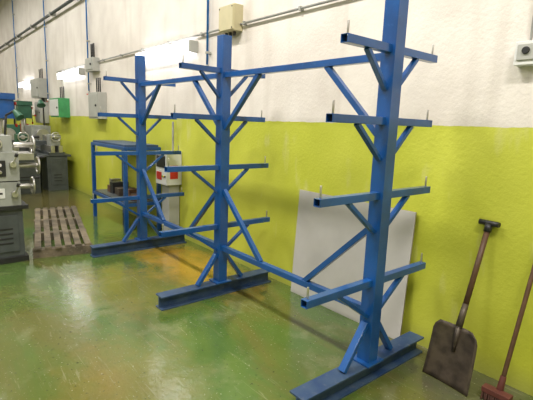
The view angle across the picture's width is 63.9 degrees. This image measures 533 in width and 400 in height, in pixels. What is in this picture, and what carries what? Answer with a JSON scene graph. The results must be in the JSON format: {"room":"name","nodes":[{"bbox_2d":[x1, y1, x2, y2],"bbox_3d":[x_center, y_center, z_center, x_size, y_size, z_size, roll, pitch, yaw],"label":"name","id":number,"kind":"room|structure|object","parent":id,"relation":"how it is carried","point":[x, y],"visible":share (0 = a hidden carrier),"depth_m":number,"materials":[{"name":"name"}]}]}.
{"room":"metal workshop","nodes":[
{"label":"metal workshop","id":0,"kind":"room"},
{"bbox_2d":[0,0,532,395],"bbox_3d":[-3.238,-2.777,7.957,0.200,5.720,24.000,-6,13,-39],"label":"wall","id":1,"kind":"structure","parent":0,"point":[475,157],"depth_m":3.49,"materials":[{"name":"yellow paint"}]},
{"bbox_2d":[12,0,19,100],"bbox_3d":[-7.397,-4.757,12.536,0.070,3.610,0.070,-6,13,-39],"label":"pipe","id":2,"kind":"object","parent":1,"relation":"attached to","point":[16,67],"visible":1,"depth_m":12.59,"materials":[{"name":"metal"}]},
{"bbox_2d":[18,80,30,87],"bbox_3d":[-6.627,-3.192,11.768,0.115,0.130,1.560,-6,13,-39],"label":"wall light","id":3,"kind":"object","parent":1,"relation":"attached to","point":[26,83],"visible":0.69,"depth_m":11.69,"materials":[{"name":"white plastic"}]},
{"bbox_2d":[30,68,46,98],"bbox_3d":[-5.589,-2.857,10.461,0.230,0.700,0.800,-6,13,-39],"label":"electrical box","id":4,"kind":"object","parent":1,"relation":"attached to","point":[38,85],"visible":0.98,"depth_m":10.22,"materials":[{"name":"grey plastic"}]},
{"bbox_2d":[0,0,81,48],"bbox_3d":[-5.375,-4.188,10.101,0.140,0.080,17.400,-6,13,-39],"label":"pipe","id":5,"kind":"object","parent":1,"relation":"attached to","point":[53,13],"visible":1,"depth_m":9.96,"materials":[{"name":"grey metal"}]},
{"bbox_2d":[34,98,49,122],"bbox_3d":[-5.539,-2.276,10.491,0.210,0.750,0.600,-6,13,-39],"label":"electrical box","id":6,"kind":"object","parent":1,"relation":"attached to","point":[38,111],"visible":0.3,"depth_m":10.34,"materials":[{"name":"grey plastic"}]},
{"bbox_2d":[43,0,49,101],"bbox_3d":[-5.134,-4.153,9.867,0.070,3.710,0.070,-6,13,-39],"label":"pipe","id":7,"kind":"object","parent":1,"relation":"attached to","point":[44,26],"visible":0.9,"depth_m":9.98,"materials":[{"name":"metal"}]},
{"bbox_2d":[50,86,69,117],"bbox_3d":[-4.466,-2.108,9.179,0.250,0.650,0.700,-6,13,-39],"label":"electrical box","id":8,"kind":"object","parent":1,"relation":"attached to","point":[59,107],"visible":1,"depth_m":8.98,"materials":[{"name":"metal"}]},
{"bbox_2d":[56,68,84,79],"bbox_3d":[-3.979,-2.543,8.639,0.115,0.130,1.560,-6,13,-39],"label":"wall light","id":9,"kind":"object","parent":1,"relation":"attached to","point":[79,71],"visible":1,"depth_m":8.43,"materials":[{"name":"white plastic"}]},
{"bbox_2d":[85,0,90,94],"bbox_3d":[-3.219,-3.724,7.598,0.070,3.630,0.070,-6,13,-39],"label":"pipe","id":10,"kind":"object","parent":1,"relation":"attached to","point":[87,40],"visible":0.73,"depth_m":7.71,"materials":[{"name":"metal"}]},
{"bbox_2d":[85,43,99,72],"bbox_3d":[-3.092,-2.515,7.538,0.150,0.480,0.400,-6,13,-39],"label":"electrical box","id":11,"kind":"object","parent":1,"relation":"attached to","point":[91,64],"visible":1,"depth_m":7.46,"materials":[{"name":"grey plastic"}]},
{"bbox_2d":[88,78,106,118],"bbox_3d":[-2.971,-1.776,7.463,0.180,0.700,0.500,-6,13,-39],"label":"electrical box","id":12,"kind":"object","parent":1,"relation":"attached to","point":[96,99],"visible":1,"depth_m":7.34,"materials":[{"name":"grey plastic"}]},
{"bbox_2d":[135,40,197,61],"bbox_3d":[-1.332,-1.895,5.509,0.115,0.130,1.560,-6,13,-39],"label":"wall light","id":13,"kind":"object","parent":1,"relation":"attached to","point":[188,46],"visible":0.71,"depth_m":5.24,"materials":[{"name":"white plastic"}]},
{"bbox_2d":[57,0,336,71],"bbox_3d":[-0.790,-1.891,4.907,0.045,0.034,12.000,-6,13,-39],"label":"conduit","id":14,"kind":"object","parent":1,"relation":"attached to","point":[300,8],"visible":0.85,"depth_m":4.55,"materials":[{"name":"grey metal"}]},
{"bbox_2d":[205,0,210,65],"bbox_3d":[-0.607,-3.154,4.502,0.070,3.490,0.070,-6,13,-39],"label":"pipe","id":15,"kind":"object","parent":1,"relation":"attached to","point":[207,52],"visible":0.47,"depth_m":4.72,"materials":[{"name":"metal"}]},
{"bbox_2d":[219,3,242,35],"bbox_3d":[-0.370,-1.817,4.344,0.125,0.290,0.270,-6,13,-39],"label":"junction box","id":16,"kind":"object","parent":1,"relation":"attached to","point":[231,15],"visible":0.91,"depth_m":4.27,"materials":[{"name":"beige plastic"}]},
{"bbox_2d":[513,17,532,66],"bbox_3d":[1.434,-1.030,2.286,0.088,0.595,0.120,-6,13,-39],"label":"switch box","id":17,"kind":"object","parent":1,"relation":"attached to","point":[523,56],"visible":1,"depth_m":2.31,"materials":[{"name":"white plastic"}]},
{"bbox_2d":[0,183,532,399],"bbox_3d":[-6.950,0.364,5.468,9.180,0.120,24.000,-6,13,-39],"label":"floor","id":18,"kind":"structure","parent":0,"point":[80,326],"depth_m":3.05,"materials":[{"name":"green paint"}]},
{"bbox_2d":[0,93,17,134],"bbox_3d":[-4.391,-0.837,7.164,0.422,1.850,0.732,-6,13,-39],"label":"press","id":19,"kind":"object","parent":18,"relation":"on","point":[7,103],"visible":0.43,"depth_m":6.85,"materials":[{"name":"metal"}]},
{"bbox_2d":[0,109,44,264],"bbox_3d":[-3.063,-0.142,4.315,1.480,1.564,0.839,-6,13,-39],"label":"machine","id":20,"kind":"object","parent":18,"relation":"on","point":[12,242],"visible":1,"depth_m":4.35,"materials":[{"name":"grey metal"}]},
{"bbox_2d":[7,119,41,193],"bbox_3d":[-5.410,-1.212,9.020,0.751,1.872,2.316,-6,13,-39],"label":"machine","id":21,"kind":"object","parent":18,"relation":"on","point":[26,174],"visible":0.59,"depth_m":8.32,"materials":[{"name":"grey metal"}]},
{"bbox_2d":[14,101,35,133],"bbox_3d":[-5.966,-1.488,10.537,0.422,1.850,0.732,-6,13,-39],"label":"press","id":22,"kind":"object","parent":18,"relation":"on","point":[24,107],"visible":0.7,"depth_m":10.22,"materials":[{"name":"metal"}]},
{"bbox_2d":[25,100,70,190],"bbox_3d":[-4.929,-1.264,9.416,0.641,1.872,1.916,-6,13,-39],"label":"machine","id":23,"kind":"object","parent":18,"relation":"on","point":[54,167],"visible":0.75,"depth_m":8.87,"materials":[{"name":"grey metal"}]},
{"bbox_2d":[33,206,92,258],"bbox_3d":[-2.765,0.362,5.697,0.600,0.116,2.357,-3,11,-28],"label":"wooden pallet","id":24,"kind":"object","parent":18,"relation":"on","point":[56,234],"visible":0.97,"depth_m":5.24,"materials":[{"name":"brown wood"}]},
{"bbox_2d":[91,140,160,233],"bbox_3d":[-2.075,-0.249,6.249,0.520,1.180,1.300,-6,13,-39],"label":"workbench","id":25,"kind":"object","parent":18,"relation":"on","point":[116,187],"visible":0.79,"depth_m":6.02,"materials":[{"name":"metal"}]},
{"bbox_2d":[156,122,181,230],"bbox_3d":[-1.278,-0.260,5.558,0.230,1.500,0.306,-6,13,-39],"label":"cabinet","id":26,"kind":"object","parent":18,"relation":"on","point":[170,181],"visible":0.75,"depth_m":5.51,"materials":[{"name":"metal"}]},
{"bbox_2d":[90,0,437,399],"bbox_3d":[-0.401,-0.358,3.635,1.150,2.420,3.404,-6,13,-39],"label":"rack","id":27,"kind":"object","parent":18,"relation":"on","point":[355,371],"visible":1,"depth_m":2.74,"materials":[{"name":"blue metal"}]},
{"bbox_2d":[291,190,416,338],"bbox_3d":[0.631,0.463,3.448,0.065,0.945,1.150,-6,13,-39],"label":"leaning board","id":28,"kind":"object","parent":18,"relation":"on","point":[320,232],"visible":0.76,"depth_m":3.44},
{"bbox_2d":[422,219,500,396],"bbox_3d":[1.199,0.614,2.582,0.330,0.983,0.299,-6,13,-39],"label":"shovel","id":29,"kind":"object","parent":18,"relation":"on","point":[452,349],"visible":1,"depth_m":2.56,"materials":[{"name":"metal"}]},
{"bbox_2d":[480,265,532,399],"bbox_3d":[1.391,0.637,2.390,0.269,1.021,0.150,-6,13,-39],"label":"push broom","id":30,"kind":"object","parent":18,"relation":"on","point":[489,392],"visible":1,"depth_m":2.38,"materials":[{"name":"red paint"}]}
]}

